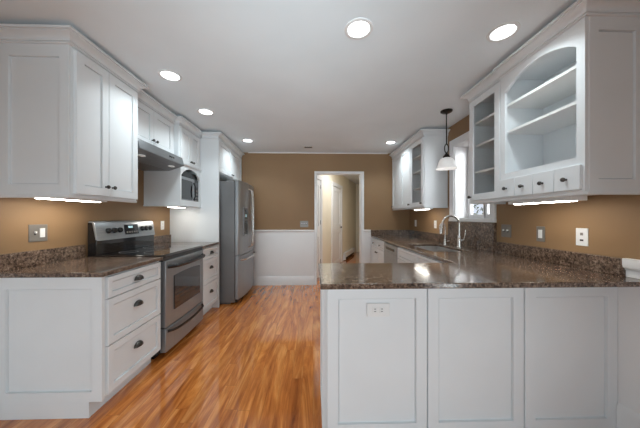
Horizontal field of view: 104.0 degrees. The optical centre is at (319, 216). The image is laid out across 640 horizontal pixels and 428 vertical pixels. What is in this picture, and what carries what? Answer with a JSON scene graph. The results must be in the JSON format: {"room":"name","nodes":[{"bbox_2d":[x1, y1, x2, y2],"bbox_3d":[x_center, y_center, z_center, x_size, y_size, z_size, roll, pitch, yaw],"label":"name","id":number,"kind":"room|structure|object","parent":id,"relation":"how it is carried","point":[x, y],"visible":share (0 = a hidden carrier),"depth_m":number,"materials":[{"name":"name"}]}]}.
{"room":"kitchen","nodes":[
{"label":"kitchen","id":0,"kind":"room"},
{"bbox_2d":[0,169,169,256],"bbox_3d":[-2.082,0.033,0.772,0.150,2.455,7.660,0,0,-2],"label":"wall","id":1,"kind":"structure","parent":0,"point":[67,221],"depth_m":1.98,"materials":[{"name":"brown paint"}]},
{"bbox_2d":[28,224,47,241],"bbox_3d":[-2.027,0.115,1.804,0.018,0.122,0.122,0,0,-2],"label":"light switch","id":2,"kind":"object","parent":1,"relation":"attached to","point":[39,232],"visible":1,"depth_m":1.80,"materials":[{"name":"silver metal"}]},
{"bbox_2d":[0,245,85,271],"bbox_3d":[-2.026,0.292,1.846,0.021,0.108,0.628,0,0,-2],"label":"backsplash","id":3,"kind":"structure","parent":1,"relation":"attached to","point":[11,261],"depth_m":1.79,"materials":[{"name":"brown stone"}]},
{"bbox_2d":[0,24,148,202],"bbox_3d":[-1.780,-0.643,1.873,0.512,1.043,0.730,0,0,-2],"label":"upper cabinet","id":4,"kind":"object","parent":1,"relation":"attached to","point":[69,110],"visible":1,"depth_m":1.59,"materials":[{"name":"white paint"}]},
{"bbox_2d":[35,198,106,201],"bbox_3d":[-1.832,-0.130,1.850,0.120,0.019,0.480,0,0,-2],"label":"light","id":5,"kind":"object","parent":4,"relation":"attached to","point":[63,199],"visible":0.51,"depth_m":1.82,"materials":[{"name":"white plastic"}]},
{"bbox_2d":[137,89,176,153],"bbox_3d":[-1.847,-0.930,2.554,0.417,0.470,0.762,0,0,-2],"label":"upper cabinet","id":6,"kind":"object","parent":1,"relation":"attached to","point":[156,123],"visible":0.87,"depth_m":2.55,"materials":[{"name":"white paint"}]},
{"bbox_2d":[138,138,183,170],"bbox_3d":[-1.819,-0.615,2.554,0.470,0.157,0.752,0,0,-2],"label":"range hood","id":7,"kind":"object","parent":6,"relation":"attached to","point":[151,157],"visible":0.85,"depth_m":2.56,"materials":[{"name":"metal"}]},
{"bbox_2d":[154,234,170,244],"bbox_3d":[-2.064,0.294,3.213,0.021,0.104,0.498,0,0,-2],"label":"backsplash","id":8,"kind":"structure","parent":1,"relation":"attached to","point":[161,239],"depth_m":3.26,"materials":[{"name":"brown stone"}]},
{"bbox_2d":[143,116,201,207],"bbox_3d":[-1.835,-0.645,3.170,0.474,1.039,0.596,0,0,-2],"label":"upper cabinet","id":9,"kind":"object","parent":1,"relation":"attached to","point":[161,188],"visible":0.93,"depth_m":2.94,"materials":[{"name":"white paint"}]},
{"bbox_2d":[165,206,187,207],"bbox_3d":[-1.820,-0.129,3.185,0.100,0.021,0.370,0,0,-2],"label":"light","id":10,"kind":"object","parent":9,"relation":"attached to","point":[165,206],"visible":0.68,"depth_m":3.10,"materials":[{"name":"white plastic"}]},
{"bbox_2d":[181,171,197,201],"bbox_3d":[-1.829,-0.365,3.202,0.393,0.409,0.472,0,0,-2],"label":"microwave","id":11,"kind":"object","parent":9,"relation":"in","point":[189,183],"visible":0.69,"depth_m":3.19,"materials":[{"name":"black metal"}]},
{"bbox_2d":[0,252,358,427],"bbox_3d":[0.367,1.310,3.261,5.485,0.100,12.500,0,0,-2],"label":"floor","id":12,"kind":"structure","parent":0,"point":[253,361],"depth_m":1.99,"materials":[{"name":"brown wood"}]},
{"bbox_2d":[0,261,160,419],"bbox_3d":[-1.687,0.818,1.860,0.698,0.884,0.603,0,0,-2],"label":"base cabinet","id":13,"kind":"object","parent":12,"relation":"on","point":[68,346],"visible":1,"depth_m":1.57,"materials":[{"name":"white paint"}]},
{"bbox_2d":[0,245,162,277],"bbox_3d":[-1.698,0.306,1.855,0.676,0.137,0.628,0,0,-2],"label":"countertop","id":14,"kind":"structure","parent":13,"relation":"on","point":[69,261],"depth_m":1.75,"materials":[{"name":"brown stone"}]},
{"bbox_2d":[87,220,205,358],"bbox_3d":[-1.664,0.649,2.571,0.727,1.222,0.792,0,0,-2],"label":"range","id":15,"kind":"object","parent":12,"relation":"on","point":[181,278],"visible":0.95,"depth_m":2.42,"materials":[{"name":"silver metal"}]},
{"bbox_2d":[87,245,201,257],"bbox_3d":[-1.706,0.347,2.569,0.642,0.027,0.792,0,0,-2],"label":"cooktop","id":16,"kind":"object","parent":15,"relation":"in","point":[165,251],"depth_m":2.42,"materials":[{"name":"black glass"}]},
{"bbox_2d":[170,132,244,307],"bbox_3d":[-1.735,0.048,4.008,0.722,2.425,1.200,0,0,-2],"label":"tall cabinet","id":17,"kind":"object","parent":12,"relation":"on","point":[220,159],"visible":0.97,"depth_m":3.48,"materials":[{"name":"white paint"}]},
{"bbox_2d":[202,245,217,314],"bbox_3d":[-1.725,0.818,3.225,0.698,0.884,0.493,0,0,-2],"label":"base cabinet","id":18,"kind":"object","parent":12,"relation":"on","point":[210,261],"visible":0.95,"depth_m":3.21,"materials":[{"name":"white paint"}]},
{"bbox_2d":[154,234,218,247],"bbox_3d":[-1.737,0.308,3.222,0.676,0.133,0.498,0,0,-2],"label":"countertop","id":19,"kind":"structure","parent":18,"relation":"on","point":[163,239],"depth_m":3.26,"materials":[{"name":"brown stone"}]},
{"bbox_2d":[219,180,256,303],"bbox_3d":[-1.559,0.360,4.033,0.969,1.800,0.910,0,0,-2],"label":"refrigerator","id":20,"kind":"object","parent":12,"relation":"on","point":[236,197],"visible":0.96,"depth_m":3.59,"materials":[{"name":"silver metal"}]},
{"bbox_2d":[371,238,383,262],"bbox_3d":[1.318,0.818,4.261,0.761,0.884,0.845,0,0,-2],"label":"base cabinet","id":21,"kind":"object","parent":12,"relation":"on","point":[377,248],"visible":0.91,"depth_m":4.21,"materials":[{"name":"white paint"}]},
{"bbox_2d":[384,242,397,262],"bbox_3d":[1.347,0.820,3.539,0.729,0.880,0.590,0,0,-2],"label":"dishwasher","id":22,"kind":"object","parent":12,"relation":"on","point":[390,250],"visible":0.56,"depth_m":3.50,"materials":[{"name":"silver metal"}]},
{"bbox_2d":[397,247,444,262],"bbox_3d":[1.365,0.819,2.567,0.761,0.883,1.335,0,0,-2],"label":"base cabinet","id":23,"kind":"object","parent":12,"relation":"on","point":[403,255],"visible":0.09,"depth_m":2.77,"materials":[{"name":"white paint"}]},
{"bbox_2d":[320,287,617,427],"bbox_3d":[0.884,0.818,1.661,1.752,0.884,0.408,0,0,-2],"label":"base cabinet","id":24,"kind":"object","parent":12,"relation":"on","point":[456,357],"visible":0.73,"depth_m":1.47,"materials":[{"name":"white paint"}]},
{"bbox_2d":[367,303,389,316],"bbox_3d":[0.338,0.538,1.446,0.130,0.078,0.009,0,0,-2],"label":"outlet","id":25,"kind":"object","parent":24,"relation":"attached to","point":[373,309],"visible":1,"depth_m":1.45,"materials":[{"name":"white plastic"}]},
{"bbox_2d":[379,307,383,312],"bbox_3d":[0.358,0.538,1.445,0.028,0.034,0.004,0,0,-2],"label":"socket","id":26,"kind":"object","parent":25,"relation":"attached to","point":[381,309],"depth_m":1.44,"materials":[{"name":"white plastic"}]},
{"bbox_2d":[318,221,639,289],"bbox_3d":[0.845,0.216,2.997,1.780,0.318,3.371,0,0,-2],"label":"countertop","id":27,"kind":"structure","parent":24,"relation":"on","point":[482,261],"depth_m":1.65,"materials":[{"name":"brown stone"}]},
{"bbox_2d":[415,246,460,251],"bbox_3d":[1.321,0.469,2.863,0.424,0.184,0.734,0,0,-2],"label":"sink","id":28,"kind":"object","parent":27,"relation":"in","point":[430,248],"visible":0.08,"depth_m":3.13,"materials":[{"name":"metal"}]},
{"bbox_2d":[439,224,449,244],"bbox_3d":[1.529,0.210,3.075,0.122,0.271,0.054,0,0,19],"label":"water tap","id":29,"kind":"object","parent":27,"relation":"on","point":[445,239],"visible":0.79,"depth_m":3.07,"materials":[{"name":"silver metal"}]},
{"bbox_2d":[439,215,465,246],"bbox_3d":[1.505,0.160,2.851,0.270,0.372,0.108,0,0,-2],"label":"faucet","id":30,"kind":"object","parent":27,"relation":"on","point":[459,238],"visible":0.99,"depth_m":2.86,"materials":[{"name":"silver metal"}]},
{"bbox_2d":[0,0,576,183],"bbox_3d":[0.367,-1.245,3.261,5.485,0.100,12.500,0,0,-2],"label":"ceiling","id":31,"kind":"structure","parent":0,"point":[286,76],"depth_m":1.86,"materials":[{"name":"paint"}]},
{"bbox_2d":[158,69,181,81],"bbox_3d":[-1.264,-1.191,2.111,0.180,0.008,0.180,0,0,-2],"label":"recessed light","id":32,"kind":"object","parent":31,"relation":"in","point":[166,74],"visible":1,"depth_m":2.10,"materials":[{"name":"white paint"}]},
{"bbox_2d":[197,108,213,114],"bbox_3d":[-1.295,-1.191,2.835,0.180,0.008,0.180,0,0,-2],"label":"recessed light","id":33,"kind":"object","parent":31,"relation":"in","point":[204,111],"visible":1,"depth_m":2.82,"materials":[{"name":"white paint"}]},
{"bbox_2d":[242,139,252,141],"bbox_3d":[-1.129,-1.191,3.900,0.180,0.008,0.180,0,0,-2],"label":"recessed light","id":34,"kind":"object","parent":31,"relation":"in","point":[243,140],"visible":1,"depth_m":3.89,"materials":[{"name":"white paint"}]},
{"bbox_2d":[344,18,372,39],"bbox_3d":[0.246,-1.191,1.587,0.180,0.008,0.180,0,0,-2],"label":"recessed light","id":35,"kind":"object","parent":31,"relation":"in","point":[357,28],"visible":1,"depth_m":1.58,"materials":[{"name":"white paint"}]},
{"bbox_2d":[385,141,395,143],"bbox_3d":[1.129,-1.191,3.998,0.180,0.008,0.180,0,0,-2],"label":"recessed light","id":36,"kind":"object","parent":31,"relation":"in","point":[386,142],"visible":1,"depth_m":3.99,"materials":[{"name":"white paint"}]},
{"bbox_2d":[436,108,457,170],"bbox_3d":[1.422,-0.868,2.811,0.220,0.652,0.220,0,0,-2],"label":"pendant lamp","id":37,"kind":"object","parent":31,"relation":"hanging from","point":[446,163],"visible":1,"depth_m":2.78,"materials":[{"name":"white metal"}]},
{"bbox_2d":[486,21,520,41],"bbox_3d":[1.180,-1.191,1.614,0.180,0.008,0.180,0,0,-2],"label":"recessed light","id":38,"kind":"object","parent":31,"relation":"in","point":[503,31],"visible":1,"depth_m":1.60,"materials":[{"name":"white paint"}]},
{"bbox_2d":[242,152,409,229],"bbox_3d":[-0.169,0.033,4.722,4.195,2.455,0.130,0,0,-2],"label":"wall","id":39,"kind":"structure","parent":0,"point":[283,183],"depth_m":4.65,"materials":[{"name":"brown paint"}]},
{"bbox_2d":[253,276,313,284],"bbox_3d":[-1.067,1.177,4.619,1.925,0.166,0.026,0,0,-2],"label":"baseboard","id":40,"kind":"structure","parent":39,"relation":"attached to","point":[258,280],"depth_m":4.62,"materials":[{"name":"white paint"}]},
{"bbox_2d":[254,232,313,275],"bbox_3d":[-1.067,0.767,4.626,1.925,0.985,0.012,0,0,-2],"label":"wainscoting","id":41,"kind":"structure","parent":39,"relation":"attached to","point":[278,253],"depth_m":4.63,"materials":[{"name":"white paint"}]},
{"bbox_2d":[254,230,313,231],"bbox_3d":[-1.067,0.262,4.617,1.925,0.047,0.030,0,0,-2],"label":"trim","id":42,"kind":"structure","parent":39,"relation":"attached to","point":[254,230],"depth_m":4.62,"materials":[{"name":"white paint"}]},
{"bbox_2d":[300,221,307,226],"bbox_3d":[-0.295,0.130,4.644,0.150,0.118,0.018,0,0,-2],"label":"light switch","id":43,"kind":"object","parent":39,"relation":"attached to","point":[302,223],"visible":1,"depth_m":4.65,"materials":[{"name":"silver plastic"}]},
{"bbox_2d":[248,152,387,153],"bbox_3d":[-0.030,-1.188,4.655,2.600,0.014,0.012,0,0,-2],"label":"trim","id":44,"kind":"structure","parent":39,"relation":"attached to","point":[248,152],"depth_m":4.65,"materials":[{"name":"white paint"}]},
{"bbox_2d":[314,171,363,284],"bbox_3d":[0.356,0.201,4.736,0.933,2.118,0.168,0,0,-2],"label":"trim","id":45,"kind":"structure","parent":39,"relation":"attached to","point":[360,173],"depth_m":4.66,"materials":[{"name":"white paint"}]},
{"bbox_2d":[364,232,371,262],"bbox_3d":[0.906,0.767,4.681,0.168,0.985,0.012,0,0,-2],"label":"trim","id":46,"kind":"structure","parent":39,"relation":"attached to","point":[367,235],"depth_m":4.67,"materials":[{"name":"white paint"}]},
{"bbox_2d":[317,175,355,262],"bbox_3d":[0.512,0.033,6.933,0.100,2.455,4.470,0,0,19],"label":"wall","id":47,"kind":"structure","parent":0,"point":[349,187],"depth_m":7.27,"materials":[{"name":"beige paint"}]},
{"bbox_2d":[317,175,322,277],"bbox_3d":[-0.052,0.195,5.077,0.058,2.130,0.635,0,0,19],"label":"door","id":48,"kind":"structure","parent":47,"relation":"in","point":[320,178],"depth_m":5.23,"materials":[{"name":"white paint"}]},
{"bbox_2d":[331,181,342,262],"bbox_3d":[0.464,0.195,6.557,0.058,2.130,1.010,0,0,19],"label":"door","id":49,"kind":"structure","parent":47,"relation":"in","point":[336,193],"depth_m":6.54,"materials":[{"name":"white paint"}]},
{"bbox_2d":[343,248,354,259],"bbox_3d":[0.919,1.140,7.834,0.075,0.200,1.340,0,0,19],"label":"baseboard heater","id":50,"kind":"object","parent":47,"relation":"attached to","point":[348,253],"visible":0.98,"depth_m":7.56,"materials":[{"name":"white paint"}]},
{"bbox_2d":[356,184,358,251],"bbox_3d":[-0.385,0.033,9.053,4.005,2.455,0.120,0,0,-2],"label":"wall","id":51,"kind":"structure","parent":0,"point":[357,185],"depth_m":9.04,"materials":[{"name":"beige paint"}]},
{"bbox_2d":[410,115,639,259],"bbox_3d":[1.916,0.033,0.884,0.240,2.455,7.660,0,0,-2],"label":"wall","id":52,"kind":"structure","parent":0,"point":[612,222],"depth_m":1.78,"materials":[{"name":"brown paint"}]},
{"bbox_2d":[389,129,449,210],"bbox_3d":[1.512,-0.643,4.002,0.388,1.043,1.396,0,0,-2],"label":"upper cabinet","id":53,"kind":"object","parent":52,"relation":"attached to","point":[417,183],"visible":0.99,"depth_m":3.44,"materials":[{"name":"white paint"}]},
{"bbox_2d":[413,208,432,209],"bbox_3d":[1.508,-0.122,3.693,0.100,0.034,0.460,0,0,-2],"label":"light","id":54,"kind":"object","parent":53,"relation":"attached to","point":[419,208],"visible":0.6,"depth_m":3.55,"materials":[{"name":"white plastic"}]},
{"bbox_2d":[449,131,496,222],"bbox_3d":[1.845,-0.470,2.895,0.270,1.050,0.825,0,0,-2],"label":"window","id":55,"kind":"structure","parent":52,"relation":"in","point":[460,206],"depth_m":3.21,"materials":[{"name":"white glass"}]},
{"bbox_2d":[460,71,507,203],"bbox_3d":[1.562,-0.643,2.208,0.388,1.043,0.462,0,0,-2],"label":"upper cabinet","id":56,"kind":"object","parent":52,"relation":"attached to","point":[484,98],"visible":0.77,"depth_m":2.14,"materials":[{"name":"white paint"}]},
{"bbox_2d":[371,221,625,276],"bbox_3d":[1.365,0.202,3.067,0.736,0.289,3.259,0,0,-2],"label":"backsplash","id":57,"kind":"structure","parent":52,"relation":"attached to","point":[479,235],"depth_m":2.31,"materials":[{"name":"brown stone"}]},
{"bbox_2d":[501,224,510,237],"bbox_3d":[1.746,0.130,2.352,0.018,0.118,0.116,0,0,-2],"label":"light switch","id":58,"kind":"object","parent":52,"relation":"attached to","point":[505,229],"visible":1,"depth_m":2.36,"materials":[{"name":"silver metal"}]},
{"bbox_2d":[536,226,544,241],"bbox_3d":[1.760,0.135,1.996,0.009,0.120,0.072,0,0,-2],"label":"light switch","id":59,"kind":"object","parent":52,"relation":"attached to","point":[540,230],"visible":1,"depth_m":1.99,"materials":[{"name":"silver metal"}]},
{"bbox_2d":[493,0,639,201],"bbox_3d":[1.572,-0.643,1.636,0.400,1.043,0.681,0,0,-2],"label":"upper cabinet","id":60,"kind":"object","parent":52,"relation":"attached to","point":[570,94],"visible":1,"depth_m":1.41,"materials":[{"name":"white paint"}]},
{"bbox_2d":[507,65,575,108],"bbox_3d":[1.607,-0.859,1.679,0.307,0.018,0.558,0,0,-2],"label":"shelf","id":61,"kind":"object","parent":60,"relation":"attached to","point":[561,88],"depth_m":1.73,"materials":[{"name":"white paint"}]},
{"bbox_2d":[507,101,575,134],"bbox_3d":[1.607,-0.654,1.679,0.307,0.018,0.558,0,0,-2],"label":"shelf","id":62,"kind":"object","parent":60,"relation":"attached to","point":[563,118],"depth_m":1.72,"materials":[{"name":"white paint"}]},
{"bbox_2d":[508,195,586,204],"bbox_3d":[1.532,-0.117,1.724,0.100,0.044,0.480,0,0,-2],"label":"light","id":63,"kind":"object","parent":60,"relation":"attached to","point":[580,197],"visible":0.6,"depth_m":1.62,"materials":[{"name":"white plastic"}]},
{"bbox_2d":[576,228,587,245],"bbox_3d":[1.770,0.135,1.689,0.007,0.118,0.075,0,0,-2],"label":"outlet","id":64,"kind":"object","parent":52,"relation":"attached to","point":[581,233],"visible":1,"depth_m":1.68,"materials":[{"name":"white plastic"}]},
{"bbox_2d":[616,402,639,427],"bbox_3d":[1.828,1.177,-0.734,0.026,0.166,4.430,0,0,-2],"label":"baseboard","id":65,"kind":"structure","parent":52,"relation":"attached to","point":[626,417],"depth_m":1.44,"materials":[{"name":"white paint"}]},
{"bbox_2d":[618,270,639,413],"bbox_3d":[1.829,0.780,-0.529,0.012,0.960,4.840,0,0,-2],"label":"trim","id":66,"kind":"structure","parent":52,"relation":"attached to","point":[628,297],"depth_m":1.43,"materials":[{"name":"white paint"}]},
{"bbox_2d":[622,258,639,271],"bbox_3d":[1.825,0.272,-0.751,0.034,0.067,4.396,0,0,-2],"label":"trim","id":67,"kind":"structure","parent":52,"relation":"attached to","point":[627,263],"depth_m":1.41,"materials":[{"name":"white paint"}]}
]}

